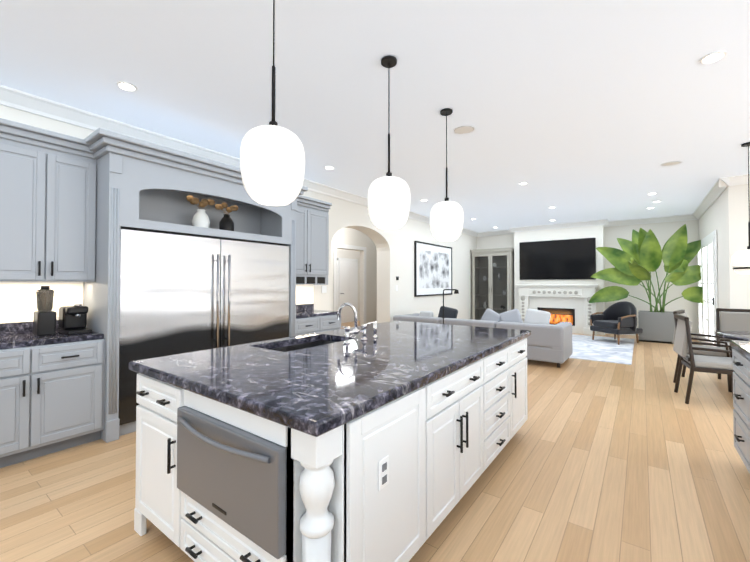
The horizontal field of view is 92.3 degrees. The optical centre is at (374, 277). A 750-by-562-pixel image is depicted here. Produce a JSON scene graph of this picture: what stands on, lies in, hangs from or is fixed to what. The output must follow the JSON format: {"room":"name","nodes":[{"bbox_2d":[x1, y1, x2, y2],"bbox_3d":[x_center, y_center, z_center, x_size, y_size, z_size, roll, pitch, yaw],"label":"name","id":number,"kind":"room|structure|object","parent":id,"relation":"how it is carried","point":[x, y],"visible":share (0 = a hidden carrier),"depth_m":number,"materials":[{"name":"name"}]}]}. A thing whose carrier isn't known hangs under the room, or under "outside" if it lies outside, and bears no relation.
{"room":"kitchen","nodes":[
{"label":"kitchen","id":0,"kind":"room"},
{"bbox_2d":[186,195,214,227],"bbox_3d":[-2.000,-0.720,4.144,0.224,0.406,0.321,-1,-1,37],"label":"vase","id":1,"kind":"object","parent":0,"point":[200,218],"visible":0.92,"depth_m":4.08,"materials":[{"name":"white ceramic"}]},
{"bbox_2d":[215,202,238,230],"bbox_3d":[-1.812,-0.705,4.403,0.197,0.384,0.300,-1,-1,37],"label":"vase","id":2,"kind":"object","parent":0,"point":[226,222],"visible":0.92,"depth_m":4.34,"materials":[{"name":"black ceramic"}]},
{"bbox_2d":[0,105,476,322],"bbox_3d":[-1.663,-0.056,5.359,0.350,3.000,16.650,-1,-1,37],"label":"wall","id":3,"kind":"structure","parent":0,"point":[395,252],"depth_m":7.90,"materials":[{"name":"white paint"}]},
{"bbox_2d":[0,130,99,281],"bbox_3d":[-2.908,-0.546,3.077,0.366,1.170,0.768,-1,-1,37],"label":"upper cabinet","id":4,"kind":"object","parent":3,"relation":"attached to","point":[71,207],"depth_m":3.01,"materials":[{"name":"grey wood"}]},
{"bbox_2d":[0,302,313,333],"bbox_3d":[-2.474,0.453,3.936,0.019,0.100,4.910,-1,-1,37],"label":"backsplash","id":5,"kind":"structure","parent":3,"relation":"attached to","point":[5,327],"depth_m":3.13,"materials":[{"name":"grey stone"}]},
{"bbox_2d":[264,198,329,277],"bbox_3d":[-1.154,-0.560,5.445,0.366,1.070,0.938,-1,-1,37],"label":"upper cabinet","id":6,"kind":"object","parent":3,"relation":"attached to","point":[303,227],"depth_m":5.26,"materials":[{"name":"grey wood"}]},
{"bbox_2d":[322,286,326,292],"bbox_3d":[-0.865,0.206,6.128,0.008,0.120,0.120,-1,-1,37],"label":"light switch","id":7,"kind":"object","parent":3,"relation":"attached to","point":[324,289],"depth_m":6.13,"materials":[{"name":"white plastic"}]},
{"bbox_2d":[414,241,451,296],"bbox_3d":[1.563,-0.190,9.382,0.040,1.330,2.050,-1,-1,37],"label":"framed art","id":8,"kind":"object","parent":3,"relation":"attached to","point":[432,269],"visible":1,"depth_m":9.23,"materials":[{"name":"white paper"}]},
{"bbox_2d":[331,228,376,325],"bbox_3d":[-0.439,0.005,9.337,0.120,3.000,7.500,-1,-1,37],"label":"wall","id":9,"kind":"structure","parent":0,"point":[349,236],"depth_m":9.36,"materials":[{"name":"white paint"}]},
{"bbox_2d":[337,258,357,322],"bbox_3d":[-0.912,0.452,12.357,0.110,2.198,1.090,-1,-1,37],"label":"hall door","id":10,"kind":"structure","parent":9,"relation":"in","point":[347,280],"depth_m":12.34,"materials":[{"name":"white wood"}]},
{"bbox_2d":[333,243,365,323],"bbox_3d":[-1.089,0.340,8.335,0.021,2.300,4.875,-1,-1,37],"label":"door frame","id":11,"kind":"structure","parent":9,"relation":"attached to","point":[337,245],"depth_m":8.57,"materials":[{"name":"white wood"}]},
{"bbox_2d":[0,321,749,561],"bbox_3d":[0.874,1.465,3.426,15.000,0.100,16.700,-1,-1,37],"label":"floor","id":12,"kind":"structure","parent":0,"point":[638,459],"depth_m":2.38,"materials":[{"name":"brown wood"}]},
{"bbox_2d":[0,338,107,467],"bbox_3d":[-2.865,0.969,2.885,0.636,0.875,0.988,-1,-1,37],"label":"base cabinet","id":13,"kind":"object","parent":12,"relation":"on","point":[54,395],"depth_m":2.82,"materials":[{"name":"grey wood"}]},
{"bbox_2d":[0,330,103,345],"bbox_3d":[-3.150,0.504,2.550,0.585,0.045,1.878,-1,-1,37],"label":"countertop","id":14,"kind":"structure","parent":13,"relation":"on","point":[5,339],"depth_m":2.91,"materials":[{"name":"black stone"}]},
{"bbox_2d":[33,286,55,335],"bbox_3d":[-2.800,0.281,3.054,0.160,0.415,0.120,-1,-1,37],"label":"blender","id":15,"kind":"object","parent":14,"relation":"on","point":[44,319],"visible":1,"depth_m":3.01,"materials":[{"name":"black plastic"}]},
{"bbox_2d":[58,304,91,334],"bbox_3d":[-2.665,0.363,3.202,0.300,0.255,0.170,-1,-1,37],"label":"espresso machine","id":16,"kind":"object","parent":14,"relation":"on","point":[72,320],"visible":1,"depth_m":3.16,"materials":[{"name":"black plastic"}]},
{"bbox_2d":[118,228,288,435],"bbox_3d":[-1.908,0.502,4.101,0.694,1.844,1.906,-1,-1,37],"label":"fridge","id":17,"kind":"object","parent":12,"relation":"on","point":[180,294],"visible":0.69,"depth_m":3.68,"materials":[{"name":"grey metal"}]},
{"bbox_2d":[289,314,340,336],"bbox_3d":[-1.045,1.007,5.341,0.636,0.875,0.938,-1,-1,37],"label":"base cabinet","id":18,"kind":"object","parent":12,"relation":"on","point":[318,323],"depth_m":5.08,"materials":[{"name":"grey wood"}]},
{"bbox_2d":[289,310,337,317],"bbox_3d":[-1.066,0.547,5.363,0.585,0.045,0.938,-1,-1,37],"label":"countertop","id":19,"kind":"structure","parent":18,"relation":"on","point":[292,313],"depth_m":5.18,"materials":[{"name":"grey stone"}]},
{"bbox_2d":[129,335,529,561],"bbox_3d":[0.016,0.965,2.599,1.476,0.875,2.720,-1,-1,37],"label":"kitchen island","id":20,"kind":"object","parent":12,"relation":"on","point":[375,441],"depth_m":1.53,"materials":[{"name":"white wood"}]},
{"bbox_2d":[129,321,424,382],"bbox_3d":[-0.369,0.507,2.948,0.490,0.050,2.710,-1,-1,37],"label":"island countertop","id":21,"kind":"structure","parent":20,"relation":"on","point":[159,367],"depth_m":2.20,"materials":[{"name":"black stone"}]},
{"bbox_2d":[269,339,340,350],"bbox_3d":[-0.506,0.617,2.669,0.400,0.202,0.741,-1,-1,37],"label":"sink","id":22,"kind":"object","parent":21,"relation":"in","point":[308,342],"depth_m":2.87,"materials":[{"name":"black stone"}]},
{"bbox_2d":[169,323,530,434],"bbox_3d":[0.226,0.545,2.507,0.990,0.138,2.710,-1,-1,37],"label":"island countertop","id":23,"kind":"structure","parent":20,"relation":"on","point":[315,389],"depth_m":1.76,"materials":[{"name":"black stone"}]},
{"bbox_2d":[443,289,458,323],"bbox_3d":[1.345,0.840,6.646,0.435,1.245,0.260,-1,-1,37],"label":"floor lamp","id":24,"kind":"object","parent":12,"relation":"on","point":[456,291],"visible":0.6,"depth_m":6.69,"materials":[{"name":"black metal"}]},
{"bbox_2d":[393,306,572,367],"bbox_3d":[1.950,1.010,7.011,3.230,0.894,0.970,-1,-1,37],"label":"sofa","id":25,"kind":"object","parent":12,"relation":"on","point":[547,341],"visible":0.5,"depth_m":6.16,"materials":[{"name":"grey fabric"}]},
{"bbox_2d":[471,247,513,319],"bbox_3d":[3.687,0.347,11.190,1.180,2.370,0.583,-1,-1,37],"label":"tall cabinet","id":26,"kind":"object","parent":12,"relation":"on","point":[493,279],"depth_m":11.21,"materials":[{"name":"beige wood"}]},
{"bbox_2d":[569,334,634,364],"bbox_3d":[3.899,1.484,8.316,3.360,0.008,3.360,-1,-1,37],"label":"rug","id":27,"kind":"object","parent":12,"relation":"on","point":[601,349],"visible":0.36,"depth_m":7.30,"materials":[{"name":"white fabric"}]},
{"bbox_2d":[590,301,642,344],"bbox_3d":[5.523,1.018,8.265,0.720,0.919,0.850,0,-1,-15],"label":"armchair","id":28,"kind":"object","parent":27,"relation":"on","point":[618,318],"visible":1,"depth_m":8.17,"materials":[{"name":"dark charcoal grey fabric"},{"name":"wood"}]},
{"bbox_2d":[589,224,702,343],"bbox_3d":[6.066,0.148,8.238,2.160,2.677,1.279,-1,-1,37],"label":"potted plant","id":29,"kind":"object","parent":12,"relation":"on","point":[638,258],"visible":0.98,"depth_m":8.25,"materials":[{"name":"green plant"}]},
{"bbox_2d":[672,310,733,391],"bbox_3d":[4.440,0.951,4.863,0.552,0.975,0.589,1,-1,-39],"label":"dining chair","id":30,"kind":"object","parent":12,"relation":"on","point":[701,352],"visible":0.31,"depth_m":4.79,"materials":[{"name":"grey fabric"}]},
{"bbox_2d":[673,314,734,403],"bbox_3d":[3.861,0.940,4.150,0.589,0.975,0.552,0,-1,29],"label":"dining chair","id":31,"kind":"object","parent":12,"relation":"on","point":[691,361],"visible":0.73,"depth_m":4.08,"materials":[{"name":"grey fabric"}]},
{"bbox_2d":[715,308,749,378],"bbox_3d":[5.231,0.955,5.142,0.552,0.975,0.589,-1,-1,42],"label":"dining chair","id":32,"kind":"object","parent":12,"relation":"on","point":[733,320],"visible":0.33,"depth_m":5.35,"materials":[{"name":"grey fabric"}]},
{"bbox_2d":[717,331,749,340],"bbox_3d":[4.602,1.049,4.030,1.120,0.750,1.120,-1,-1,37],"label":"dining table","id":33,"kind":"object","parent":12,"relation":"on","point":[739,335],"visible":0.88,"depth_m":4.23,"materials":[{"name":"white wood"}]},
{"bbox_2d":[729,340,749,472],"bbox_3d":[1.484,0.910,0.542,0.696,0.922,5.080,-1,-1,37],"label":"base cabinet","id":34,"kind":"object","parent":12,"relation":"on","point":[741,384],"depth_m":2.50,"materials":[{"name":"grey wood"}]},
{"bbox_2d":[0,0,749,231],"bbox_3d":[0.874,-1.635,3.473,15.000,0.100,16.700,-1,-1,37],"label":"ceiling","id":35,"kind":"structure","parent":0,"point":[577,110],"depth_m":3.00,"materials":[{"name":"white paint"}]},
{"bbox_2d":[116,81,137,91],"bbox_3d":[-2.066,-1.586,2.999,0.150,0.010,0.150,-1,-1,37],"label":"recessed light","id":36,"kind":"object","parent":35,"relation":"in","point":[126,86],"visible":1,"depth_m":2.98,"materials":[{"name":"white"}]},
{"bbox_2d":[240,0,304,205],"bbox_3d":[-0.511,-0.991,1.813,0.314,1.236,0.314,-1,-1,37],"label":"pendant light","id":37,"kind":"object","parent":35,"relation":"hanging from","point":[272,159],"visible":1,"depth_m":1.69,"materials":[{"name":"white glass"}]},
{"bbox_2d":[324,166,333,169],"bbox_3d":[-0.650,-1.554,5.111,0.150,0.010,0.150,-1,-1,37],"label":"recessed light","id":38,"kind":"object","parent":35,"relation":"in","point":[329,167],"visible":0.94,"depth_m":5.08,"materials":[{"name":"white"}]},
{"bbox_2d":[368,55,409,228],"bbox_3d":[0.102,-0.978,2.640,0.314,1.236,0.314,-1,-1,37],"label":"pendant light","id":39,"kind":"object","parent":35,"relation":"hanging from","point":[388,200],"visible":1,"depth_m":2.52,"materials":[{"name":"white glass"}]},
{"bbox_2d":[430,108,463,240],"bbox_3d":[0.680,-0.967,3.420,0.314,1.236,0.314,-1,-1,37],"label":"pendant light","id":40,"kind":"object","parent":35,"relation":"hanging from","point":[446,219],"visible":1,"depth_m":3.30,"materials":[{"name":"white glass"}]},
{"bbox_2d":[454,125,474,133],"bbox_3d":[0.953,-1.574,3.849,0.220,0.008,0.220,-1,-1,37],"label":"ceiling speaker","id":41,"kind":"object","parent":35,"relation":"attached to","point":[465,129],"visible":1,"depth_m":3.83,"materials":[{"name":"white"}]},
{"bbox_2d":[661,161,681,165],"bbox_3d":[4.065,-1.557,4.941,0.220,0.008,0.220,-1,-1,37],"label":"ceiling speaker","id":42,"kind":"object","parent":35,"relation":"attached to","point":[672,163],"visible":0.96,"depth_m":4.92,"materials":[{"name":"white"}]},
{"bbox_2d":[699,51,726,63],"bbox_3d":[2.453,-1.592,2.614,0.150,0.010,0.150,-1,-1,37],"label":"recessed light","id":43,"kind":"object","parent":35,"relation":"in","point":[713,57],"visible":1,"depth_m":2.60,"materials":[{"name":"white"}]},
{"bbox_2d":[732,142,749,274],"bbox_3d":[4.385,-0.803,4.219,0.304,1.538,0.304,-1,-1,37],"label":"dining pendant light","id":44,"kind":"object","parent":35,"relation":"hanging from","point":[740,262],"visible":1,"depth_m":4.20,"materials":[{"name":"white glass"}]},
{"bbox_2d":[514,225,604,334],"bbox_3d":[5.174,0.018,10.219,2.250,3.000,0.400,-1,-1,37],"label":"wall","id":45,"kind":"structure","parent":0,"point":[597,232],"depth_m":9.96,"materials":[{"name":"white paint"}]},
{"bbox_2d":[515,284,598,334],"bbox_3d":[4.975,0.854,9.938,2.060,1.320,0.260,-1,-1,37],"label":"fireplace mantel","id":46,"kind":"object","parent":45,"relation":"attached to","point":[567,303],"visible":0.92,"depth_m":9.85,"materials":[{"name":"white stone"}]},
{"bbox_2d":[519,238,595,279],"bbox_3d":[5.036,-0.485,10.040,1.920,1.100,0.049,-1,-1,37],"label":"tv","id":47,"kind":"object","parent":45,"relation":"attached to","point":[570,259],"visible":0.96,"depth_m":9.97,"materials":[{"name":"black"}]},
{"bbox_2d":[477,220,698,333],"bbox_3d":[5.498,0.020,10.321,5.950,3.000,0.150,-1,-1,37],"label":"wall","id":48,"kind":"structure","parent":0,"point":[663,232],"depth_m":9.09,"materials":[{"name":"white paint"}]},
{"bbox_2d":[606,333,697,337],"bbox_3d":[6.955,1.426,9.116,1.900,0.150,0.017,-1,-1,37],"label":"baseboard","id":49,"kind":"structure","parent":48,"relation":"attached to","point":[638,335],"depth_m":9.28,"materials":[{"name":"white wood"}]},
{"bbox_2d":[698,185,743,338],"bbox_3d":[6.727,-0.029,7.109,0.150,3.000,3.850,-1,-1,37],"label":"wall","id":50,"kind":"structure","parent":0,"point":[722,214],"depth_m":5.72,"materials":[{"name":"white paint"}]},
{"bbox_2d":[0,84,749,236],"bbox_3d":[2.250,-1.536,2.389,9.500,0.130,16.500,-1,-1,37],"label":"crown molding","id":51,"kind":"structure","parent":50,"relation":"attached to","point":[30,103],"depth_m":4.41,"materials":[{"name":"white wood"}]},
{"bbox_2d":[697,229,717,346],"bbox_3d":[6.873,0.317,7.512,0.092,2.320,2.580,-1,-1,37],"label":"french door","id":52,"kind":"structure","parent":50,"relation":"in","point":[707,261],"depth_m":7.11,"materials":[{"name":"white"}]},
{"bbox_2d":[742,184,749,308],"bbox_3d":[7.655,-0.075,4.119,4.900,3.000,0.150,-1,-1,37],"label":"wall","id":53,"kind":"structure","parent":0,"point":[745,221],"depth_m":5.50,"materials":[{"name":"white paint"}]}
]}

